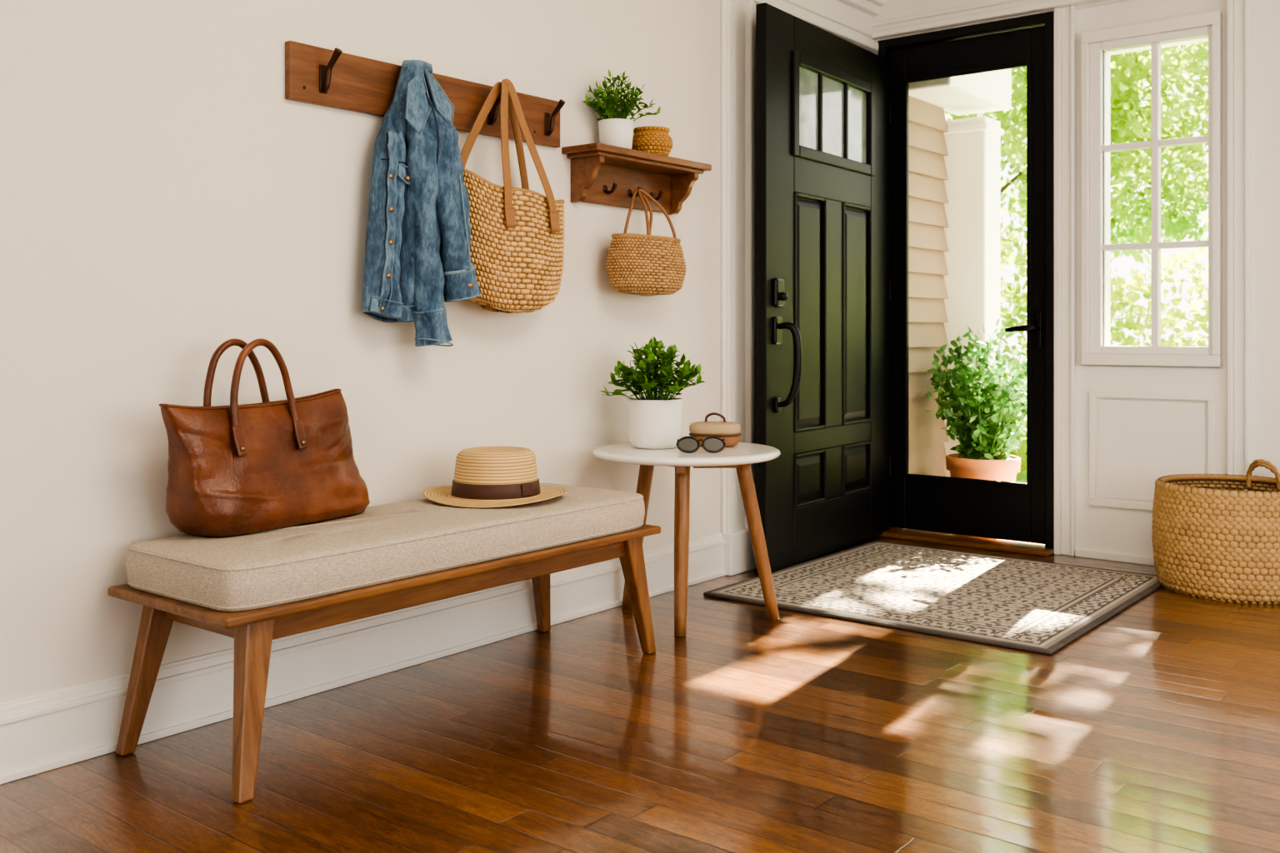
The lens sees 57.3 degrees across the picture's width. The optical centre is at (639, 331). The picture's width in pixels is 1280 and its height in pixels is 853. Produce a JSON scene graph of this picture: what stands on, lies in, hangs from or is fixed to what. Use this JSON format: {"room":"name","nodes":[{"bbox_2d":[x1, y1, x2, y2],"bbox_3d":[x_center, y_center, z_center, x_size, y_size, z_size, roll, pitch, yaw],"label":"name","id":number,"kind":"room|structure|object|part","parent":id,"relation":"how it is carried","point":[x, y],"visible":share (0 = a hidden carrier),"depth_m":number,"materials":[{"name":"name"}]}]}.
{"room":"home entryway","nodes":[
{"label":"home entryway","id":0,"kind":"room"},
{"bbox_2d":[0,0,720,703],"bbox_3d":[-1.275,-0.390,2.541,0.120,2.620,7.590,0,0,38],"label":"wall","id":1,"kind":"structure","parent":0,"point":[164,201],"depth_m":2.85,"materials":[{"name":"paint"}]},
{"bbox_2d":[0,532,725,784],"bbox_3d":[-1.632,0.840,1.975,0.026,0.160,6.260,0,0,38],"label":"baseboard","id":2,"kind":"structure","parent":1,"relation":"attached to","point":[45,732],"depth_m":2.99,"materials":[{"name":"white wood"}]},
{"bbox_2d":[285,40,564,148],"bbox_3d":[-0.541,-0.653,3.291,0.096,0.145,0.998,0,0,38],"label":"coat rack","id":3,"kind":"object","parent":1,"relation":"attached to","point":[335,78],"visible":0.75,"depth_m":3.12,"materials":[{"name":"brown wood"}]},
{"bbox_3d":[-0.809,-0.645,2.992,0.005,0.070,0.022,0,0,38],"label":"hook plate","id":4,"kind":"part","parent":3,"relation":"part of","materials":[{"name":"brown metal"}]},
{"bbox_2d":[361,60,482,346],"bbox_3d":[-0.588,-0.345,3.163,0.344,0.772,0.153,0,0,-34],"label":"denim jacket","id":5,"kind":"object","parent":3,"relation":"hanging from","point":[417,260],"visible":1,"depth_m":3.11,"materials":[{"name":"blue fabric"}]},
{"bbox_3d":[-0.441,-0.645,3.455,0.005,0.070,0.022,0,0,38],"label":"hook plate","id":6,"kind":"part","parent":3,"relation":"part of","materials":[{"name":"brown metal"}]},
{"bbox_2d":[460,79,564,313],"bbox_3d":[-0.373,-0.396,3.427,0.141,0.684,0.432,0,0,38],"label":"tote bag","id":7,"kind":"object","parent":3,"relation":"hanging from","point":[516,250],"visible":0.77,"depth_m":3.37,"materials":[{"name":"wicker"}]},
{"bbox_3d":[-0.288,-0.645,3.647,0.005,0.070,0.022,0,0,38],"label":"hook plate","id":8,"kind":"part","parent":3,"relation":"part of","materials":[{"name":"brown metal"}]},
{"bbox_2d":[561,142,711,214],"bbox_3d":[0.002,-0.502,3.928,0.152,0.173,0.620,0,0,38],"label":"wall shelf","id":9,"kind":"object","parent":1,"relation":"attached to","point":[602,174],"visible":0.94,"depth_m":3.92,"materials":[{"name":"brown wood"}]},
{"bbox_3d":[-0.114,-0.472,3.873,0.004,0.024,0.024,0,0,38],"label":"peg plate","id":10,"kind":"part","parent":9,"relation":"part of","materials":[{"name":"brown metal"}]},
{"bbox_2d":[583,70,660,149],"bbox_3d":[-0.068,-0.720,3.831,0.262,0.264,0.249,0,0,-8],"label":"potted fern","id":11,"kind":"object","parent":9,"relation":"on","point":[613,131],"visible":0.97,"depth_m":3.78,"materials":[{"name":"green plant"}]},
{"bbox_2d":[598,118,634,149],"bbox_3d":[-0.078,-0.637,3.825,0.118,0.098,0.118,0,0,38],"label":"pot","id":12,"kind":"object","parent":11,"relation":"attached to","point":[613,132],"depth_m":3.78,"materials":[{"name":"white ceramic"}]},
{"bbox_3d":[-0.033,-0.472,3.974,0.004,0.024,0.024,0,0,38],"label":"peg plate","id":13,"kind":"part","parent":9,"relation":"part of","materials":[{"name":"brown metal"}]},
{"bbox_3d":[-0.005,-0.560,3.933,0.135,0.013,0.570,0,0,38],"label":"shelf moulding","id":14,"kind":"part","parent":9,"relation":"part of","materials":[{"name":"brown wood"}]},
{"bbox_2d":[605,188,686,296],"bbox_3d":[0.023,-0.301,3.923,0.147,0.363,0.367,0,0,38],"label":"woven basket","id":15,"kind":"object","parent":9,"relation":"hanging from","point":[648,265],"visible":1,"depth_m":3.84,"materials":[{"name":"beige wicker"}]},
{"bbox_3d":[-0.012,-0.379,3.919,0.040,0.208,0.151,0,0,38],"label":"handle","id":16,"kind":"part","parent":15,"relation":"part of","materials":[{"name":"beige leather"}]},
{"bbox_3d":[0.043,-0.378,3.934,0.092,0.208,0.161,0,0,38],"label":"handle","id":17,"kind":"part","parent":15,"relation":"part of","materials":[{"name":"beige leather"}]},
{"bbox_2d":[631,125,673,155],"bbox_3d":[0.039,-0.636,3.975,0.147,0.102,0.146,0,0,38],"label":"woven bowl","id":18,"kind":"object","parent":9,"relation":"on","point":[657,140],"visible":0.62,"depth_m":3.92,"materials":[{"name":"yellow wicker"}]},
{"bbox_2d":[720,0,756,575],"bbox_3d":[0.408,-0.230,4.521,0.050,2.300,0.275,0,0,38],"label":"trim","id":19,"kind":"structure","parent":1,"relation":"attached to","point":[737,17],"depth_m":4.47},
{"bbox_2d":[745,0,886,52],"bbox_3d":[0.717,-1.400,4.877,0.090,0.240,1.215,0,0,38],"label":"trim","id":20,"kind":"structure","parent":1,"relation":"attached to","point":[851,21],"depth_m":5.10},
{"bbox_2d":[755,2,889,574],"bbox_3d":[0.793,-0.160,4.841,0.099,2.135,1.155,0,0,34],"label":"door","id":21,"kind":"structure","parent":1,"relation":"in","point":[785,42],"depth_m":4.74,"materials":[{"name":"black paint"}]},
{"bbox_2d":[773,316,782,344],"bbox_3d":[0.521,-0.004,4.424,0.014,0.105,0.056,0,0,35],"label":"plate","id":22,"kind":"object","parent":21,"relation":"attached to","point":[777,333],"depth_m":4.41,"materials":[{"name":"black metal"}]},
{"bbox_2d":[773,278,784,307],"bbox_3d":[0.524,-0.147,4.425,0.020,0.110,0.065,0,0,35],"label":"plate","id":23,"kind":"object","parent":21,"relation":"attached to","point":[778,283],"visible":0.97,"depth_m":4.40,"materials":[{"name":"black metal"}]},
{"bbox_3d":[0.539,-0.132,4.411,0.030,0.032,0.032,0,0,35],"label":"deadbolt knob","id":24,"kind":"part","parent":21,"relation":"part of","materials":[{"name":"black metal"}]},
{"bbox_2d":[778,322,801,407],"bbox_3d":[0.560,0.126,4.402,0.099,0.323,0.033,0,0,22],"label":"grip","id":25,"kind":"object","parent":21,"relation":"attached to","point":[794,330],"visible":1,"depth_m":4.38,"materials":[{"name":"black metal"}]},
{"bbox_2d":[796,196,820,428],"bbox_3d":[0.660,-0.074,4.672,0.038,0.935,0.275,0,0,35],"label":"panel","id":26,"kind":"object","parent":21,"relation":"attached to","point":[808,212],"depth_m":4.66,"materials":[{"name":"black paint"}]},
{"bbox_2d":[796,453,820,503],"bbox_3d":[0.660,0.583,4.672,0.038,0.210,0.275,0,0,35],"label":"panel","id":27,"kind":"object","parent":21,"relation":"attached to","point":[808,467],"depth_m":4.66,"materials":[{"name":"black paint"}]},
{"bbox_3d":[0.660,-0.074,4.672,0.056,0.935,0.275,0,0,35],"label":"panel","id":28,"kind":"part","parent":21,"relation":"part of","materials":[{"name":"wood"}]},
{"bbox_3d":[0.660,0.583,4.672,0.056,0.210,0.275,0,0,35],"label":"panel","id":29,"kind":"part","parent":21,"relation":"part of","materials":[{"name":"wood"}]},
{"bbox_2d":[799,66,865,163],"bbox_3d":[0.793,-0.882,4.850,0.006,0.340,0.700,0,0,35],"label":"window pane glass","id":30,"kind":"structure","parent":21,"relation":"attached to","point":[832,91],"depth_m":4.84,"materials":[{"name":"clear glass"}]},
{"bbox_3d":[0.788,-0.884,4.854,0.068,0.405,0.760,0,0,35],"label":"lite frame","id":31,"kind":"part","parent":21,"relation":"part of","materials":[{"name":"black paint"}]},
{"bbox_2d":[845,206,866,421],"bbox_3d":[0.912,-0.074,5.029,0.038,0.935,0.290,0,0,35],"label":"panel","id":32,"kind":"object","parent":21,"relation":"attached to","point":[855,219],"depth_m":5.02,"materials":[{"name":"black paint"}]},
{"bbox_2d":[845,445,866,490],"bbox_3d":[0.912,0.583,5.029,0.038,0.210,0.290,0,0,35],"label":"panel","id":33,"kind":"object","parent":21,"relation":"attached to","point":[855,457],"depth_m":5.02,"materials":[{"name":"black paint"}]},
{"bbox_3d":[0.912,-0.074,5.029,0.056,0.935,0.290,0,0,35],"label":"panel","id":34,"kind":"part","parent":21,"relation":"part of","materials":[{"name":"green wood"}]},
{"bbox_3d":[0.912,0.583,5.029,0.056,0.210,0.290,0,0,35],"label":"panel","id":35,"kind":"part","parent":21,"relation":"part of","materials":[{"name":"wood"}]},
{"bbox_2d":[0,536,1279,852],"bbox_3d":[0.376,0.960,1.164,4.420,0.080,7.490,0,0,38],"label":"floor","id":36,"kind":"structure","parent":0,"point":[1156,729],"depth_m":2.55,"materials":[{"name":"brown wood"}]},
{"bbox_2d":[107,483,660,804],"bbox_3d":[-0.544,0.686,2.941,0.466,0.468,1.386,0,0,38],"label":"bench","id":37,"kind":"object","parent":36,"relation":"on","point":[255,590],"visible":0.88,"depth_m":2.56,"materials":[{"name":"beige fabric"}]},
{"bbox_3d":[-1.077,0.747,2.572,0.131,0.346,0.058,0,0,-35],"label":"leg","id":38,"kind":"part","parent":37,"relation":"part of","materials":[{"name":"brown wood"}]},
{"bbox_3d":[-0.778,0.747,2.344,0.089,0.346,0.108,0,0,38],"label":"leg","id":39,"kind":"part","parent":37,"relation":"part of","materials":[{"name":"brown wood"}]},
{"bbox_2d":[159,338,369,536],"bbox_3d":[-0.885,0.233,2.745,0.217,0.434,0.573,0,0,31],"label":"leather handbag","id":40,"kind":"object","parent":37,"relation":"on","point":[234,469],"visible":1,"depth_m":2.65,"materials":[{"name":"brown leather"}]},
{"bbox_3d":[-0.930,0.135,2.705,0.028,0.238,0.192,0,0,32],"label":"handle","id":41,"kind":"part","parent":40,"relation":"part of","materials":[{"name":"leather"}]},
{"bbox_3d":[-0.856,0.135,2.683,0.031,0.238,0.192,0,0,32],"label":"handle","id":42,"kind":"part","parent":40,"relation":"part of","materials":[{"name":"leather"}]},
{"bbox_3d":[-0.548,0.565,2.940,0.462,0.021,1.380,0,0,38],"label":"seat frame","id":43,"kind":"part","parent":37,"relation":"part of","materials":[{"name":"brown wood"}]},
{"bbox_2d":[125,483,644,611],"bbox_3d":[-0.552,0.502,2.941,0.451,0.102,1.341,0,0,38],"label":"cushion","id":44,"kind":"object","parent":37,"relation":"on","point":[379,549],"depth_m":2.60,"materials":[{"name":"fabric"}]},
{"bbox_2d":[423,446,567,508],"bbox_3d":[-0.391,0.386,3.179,0.388,0.133,0.388,0,0,38],"label":"straw hat","id":45,"kind":"object","parent":37,"relation":"on","point":[485,477],"visible":1,"depth_m":3.09,"materials":[{"name":"beige wicker"}]},
{"bbox_3d":[-0.303,0.747,3.552,0.069,0.346,0.110,0,0,38],"label":"leg","id":46,"kind":"part","parent":37,"relation":"part of","materials":[{"name":"brown wood"}]},
{"bbox_3d":[-0.013,0.747,3.328,0.063,0.346,0.120,0,0,38],"label":"leg","id":47,"kind":"part","parent":37,"relation":"part of","materials":[{"name":"brown wood"}]},
{"bbox_2d":[592,442,780,636],"bbox_3d":[0.147,0.647,3.723,0.596,0.552,0.596,0,0,38],"label":"side table","id":48,"kind":"object","parent":36,"relation":"on","point":[739,457],"visible":0.82,"depth_m":3.58,"materials":[{"name":"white wood"}]},
{"bbox_3d":[-0.006,0.658,3.858,0.138,0.530,0.049,0,0,38],"label":"leg","id":49,"kind":"part","parent":48,"relation":"part of","materials":[{"name":"brown wood"}]},
{"bbox_2d":[599,336,704,449],"bbox_3d":[0.045,0.193,3.767,0.322,0.357,0.339,0,0,21],"label":"potted houseplant","id":50,"kind":"object","parent":48,"relation":"on","point":[655,420],"visible":1,"depth_m":3.69,"materials":[{"name":"green plant"}]},
{"bbox_3d":[0.050,0.293,3.749,0.178,0.156,0.178,0,0,38],"label":"pot","id":51,"kind":"part","parent":50,"relation":"part of","materials":[{"name":"white ceramic"}]},
{"bbox_3d":[0.126,0.658,3.577,0.047,0.528,0.111,0,0,9],"label":"leg","id":52,"kind":"part","parent":48,"relation":"part of","materials":[{"name":"brown wood"}]},
{"bbox_2d":[675,435,725,453],"bbox_3d":[0.185,0.346,3.618,0.152,0.051,0.084,0,0,-3],"label":"sunglasses","id":53,"kind":"object","parent":48,"relation":"on","point":[712,444],"visible":1,"depth_m":3.59,"materials":[{"name":"plastic"}]},
{"bbox_2d":[689,412,740,446],"bbox_3d":[0.243,0.317,3.800,0.168,0.109,0.124,0,0,14],"label":"case","id":54,"kind":"object","parent":48,"relation":"on","point":[729,432],"visible":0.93,"depth_m":3.75,"materials":[{"name":"beige leather"}]},
{"bbox_3d":[0.243,0.314,3.800,0.166,0.042,0.122,0,0,13],"label":"lid","id":55,"kind":"part","parent":54,"relation":"part of","materials":[{"name":"beige leather"}]},
{"bbox_3d":[0.372,0.658,3.733,0.147,0.531,0.047,0,0,-3],"label":"leg","id":56,"kind":"part","parent":48,"relation":"part of","materials":[{"name":"brown wood"}]},
{"bbox_2d":[703,540,1162,654],"bbox_3d":[1.094,0.913,4.205,1.210,0.011,1.290,0,0,38],"label":"entry rug","id":57,"kind":"object","parent":36,"relation":"on","point":[1038,607],"visible":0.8,"depth_m":4.05,"materials":[{"name":"beige fabric"}]},
{"bbox_2d":[877,527,1054,556],"bbox_3d":[1.408,0.909,5.103,0.800,0.022,0.200,0,0,38],"label":"threshold","id":58,"kind":"object","parent":36,"relation":"on","point":[1027,548],"visible":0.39,"depth_m":5.03,"materials":[{"name":"brown wood"}]},
{"bbox_2d":[1151,459,1279,604],"bbox_3d":[2.121,0.700,4.184,0.538,0.462,0.537,0,0,36],"label":"storage basket","id":59,"kind":"object","parent":36,"relation":"on","point":[1215,539],"visible":1,"depth_m":3.99,"materials":[{"name":"wicker"}]},
{"bbox_2d":[909,68,1011,115],"bbox_3d":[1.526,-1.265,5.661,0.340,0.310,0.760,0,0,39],"label":"porch ceiling","id":60,"kind":"structure","parent":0,"point":[987,92],"depth_m":5.60,"materials":[{"name":"white paint"}]},
{"bbox_2d":[872,0,1279,557],"bbox_3d":[2.779,-0.390,4.089,4.300,2.620,0.120,0,0,38],"label":"wall","id":61,"kind":"structure","parent":0,"point":[1105,529],"depth_m":4.48,"materials":[{"name":"white paint"}]},
{"bbox_2d":[878,10,1054,549],"bbox_3d":[1.433,-0.212,5.134,0.800,2.225,0.120,0,0,38],"label":"door frame","id":62,"kind":"structure","parent":61,"relation":"attached to","point":[1047,19],"depth_m":4.86,"materials":[{"name":"black paint"}]},
{"bbox_2d":[889,25,1044,544],"bbox_3d":[1.423,-0.195,5.123,0.718,2.170,0.050,0,0,38],"label":"door","id":63,"kind":"structure","parent":61,"relation":"in","point":[1002,512],"depth_m":5.10,"materials":[{"name":"black paint"}]},
{"bbox_3d":[1.419,-0.240,5.107,0.582,1.796,0.020,0,0,38],"label":"glass","id":64,"kind":"part","parent":63,"relation":"part of","materials":[{"name":"clear glass"}]},
{"bbox_2d":[1035,312,1042,348],"bbox_3d":[1.667,-0.005,4.902,0.030,0.150,0.016,0,0,38],"label":"plate","id":65,"kind":"object","parent":63,"relation":"attached to","point":[1038,316],"visible":0.97,"depth_m":4.89,"materials":[{"name":"black metal"}]},
{"bbox_2d":[1005,325,1039,332],"bbox_3d":[1.600,-0.013,4.904,0.132,0.032,0.072,0,0,38],"label":"lever","id":66,"kind":"object","parent":65,"relation":"attached to","point":[1022,327],"visible":1,"depth_m":4.87,"materials":[{"name":"black metal"}]},
{"bbox_2d":[870,0,1105,39],"bbox_3d":[1.648,-1.458,4.867,1.560,0.245,0.070,0,0,38],"label":"trim","id":67,"kind":"structure","parent":61,"relation":"attached to","point":[897,17],"depth_m":5.13,"materials":[{"name":"white wood"}]},
{"bbox_2d":[1075,549,1154,565],"bbox_3d":[3.100,0.838,3.745,3.370,0.165,0.018,0,0,38],"label":"baseboard","id":68,"kind":"structure","parent":61,"relation":"attached to","point":[1078,552],"depth_m":4.69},
{"bbox_2d":[1080,10,1222,367],"bbox_3d":[2.018,-0.542,4.633,0.520,1.355,0.067,0,0,38],"label":"window","id":69,"kind":"structure","parent":61,"relation":"in","point":[1094,43],"depth_m":4.62,"materials":[{"name":"white wood"}]},
{"bbox_3d":[2.038,-0.540,4.630,0.405,1.200,0.045,0,0,38],"label":"muntins","id":70,"kind":"part","parent":69,"relation":"part of","materials":[{"name":"white wood"}]},
{"bbox_2d":[1054,0,1249,556],"bbox_3d":[1.997,-0.207,4.615,0.730,2.255,0.030,0,0,38],"label":"trim","id":71,"kind":"structure","parent":61,"relation":"attached to","point":[1237,11],"depth_m":4.79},
{"bbox_2d":[1089,390,1215,510],"bbox_3d":[2.009,0.472,4.614,0.470,0.465,0.016,0,0,38],"label":"wall panel","id":72,"kind":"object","parent":61,"relation":"attached to","point":[1141,442],"depth_m":4.63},
{"label":"outside","id":73,"kind":"structure","parent":0,"visible":0},
{"bbox_2d":[1001,370,1026,483],"bbox_3d":[12.488,1.145,13.322,36.000,0.250,23.600,0,0,38],"label":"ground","id":74,"kind":"structure","parent":73,"point":[1022,479],"depth_m":10.35,"materials":[{"name":"green plant"}]},
{"bbox_2d":[944,41,1208,264],"bbox_3d":[4.029,-1.519,12.757,4.827,5.291,3.517,0,0,38],"label":"tree","id":75,"kind":"object","parent":74,"relation":"on","point":[1131,72],"visible":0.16,"depth_m":11.90,"materials":[{"name":"green plant"}]},
{"bbox_2d":[1000,220,1208,479],"bbox_3d":[4.593,0.112,7.239,15.912,2.023,2.179,0,0,38],"label":"foliage","id":76,"kind":"object","parent":74,"relation":"on","point":[1136,285],"visible":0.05,"depth_m":8.02,"materials":[{"name":"green plant"}]},
{"bbox_2d":[1011,43,1208,257],"bbox_3d":[6.649,-1.442,12.432,5.859,5.136,3.402,0,0,38],"label":"tree","id":77,"kind":"object","parent":74,"relation":"on","point":[1187,127],"visible":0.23,"depth_m":12.48,"materials":[{"name":"green plant"}]},
{"bbox_3d":[3.217,0.970,4.718,5.400,0.100,1.410,0,0,39],"label":"floor","id":78,"kind":"structure","parent":74,"relation":"on","visible":0},
{"bbox_2d":[909,95,948,476],"bbox_3d":[1.312,-0.106,5.655,0.154,2.012,0.495,0,0,38],"label":"house siding","id":79,"kind":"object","parent":78,"relation":"on","point":[927,123],"visible":0.48,"depth_m":5.63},
{"bbox_2d":[924,318,1026,482],"bbox_3d":[1.624,0.428,5.452,0.562,0.985,0.498,0,0,38],"label":"potted plant","id":80,"kind":"object","parent":78,"relation":"on","point":[987,404],"visible":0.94,"depth_m":5.38,"materials":[{"name":"green plant"}]},
{"bbox_3d":[1.596,0.750,5.452,0.336,0.340,0.336,0,0,38],"label":"pot","id":81,"kind":"part","parent":80,"relation":"part of","materials":[{"name":"ceramic"}]},
{"bbox_3d":[1.651,0.850,5.842,0.270,0.140,0.240,0,0,39],"label":"base","id":82,"kind":"object","parent":78,"relation":"on","visible":0},
{"bbox_2d":[943,115,1000,476],"bbox_3d":[1.651,-0.065,5.842,0.230,1.970,0.200,0,0,38],"label":"porch column","id":83,"kind":"structure","parent":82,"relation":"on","point":[972,162],"depth_m":5.76,"materials":[{"name":"white paint"}]},
{"bbox_2d":[943,123,1004,135],"bbox_3d":[1.651,-0.995,5.842,0.260,0.030,0.230,0,0,38],"label":"capital","id":84,"kind":"object","parent":83,"relation":"attached to","point":[978,127],"visible":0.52,"depth_m":5.74,"materials":[{"name":"white paint"}]}
]}

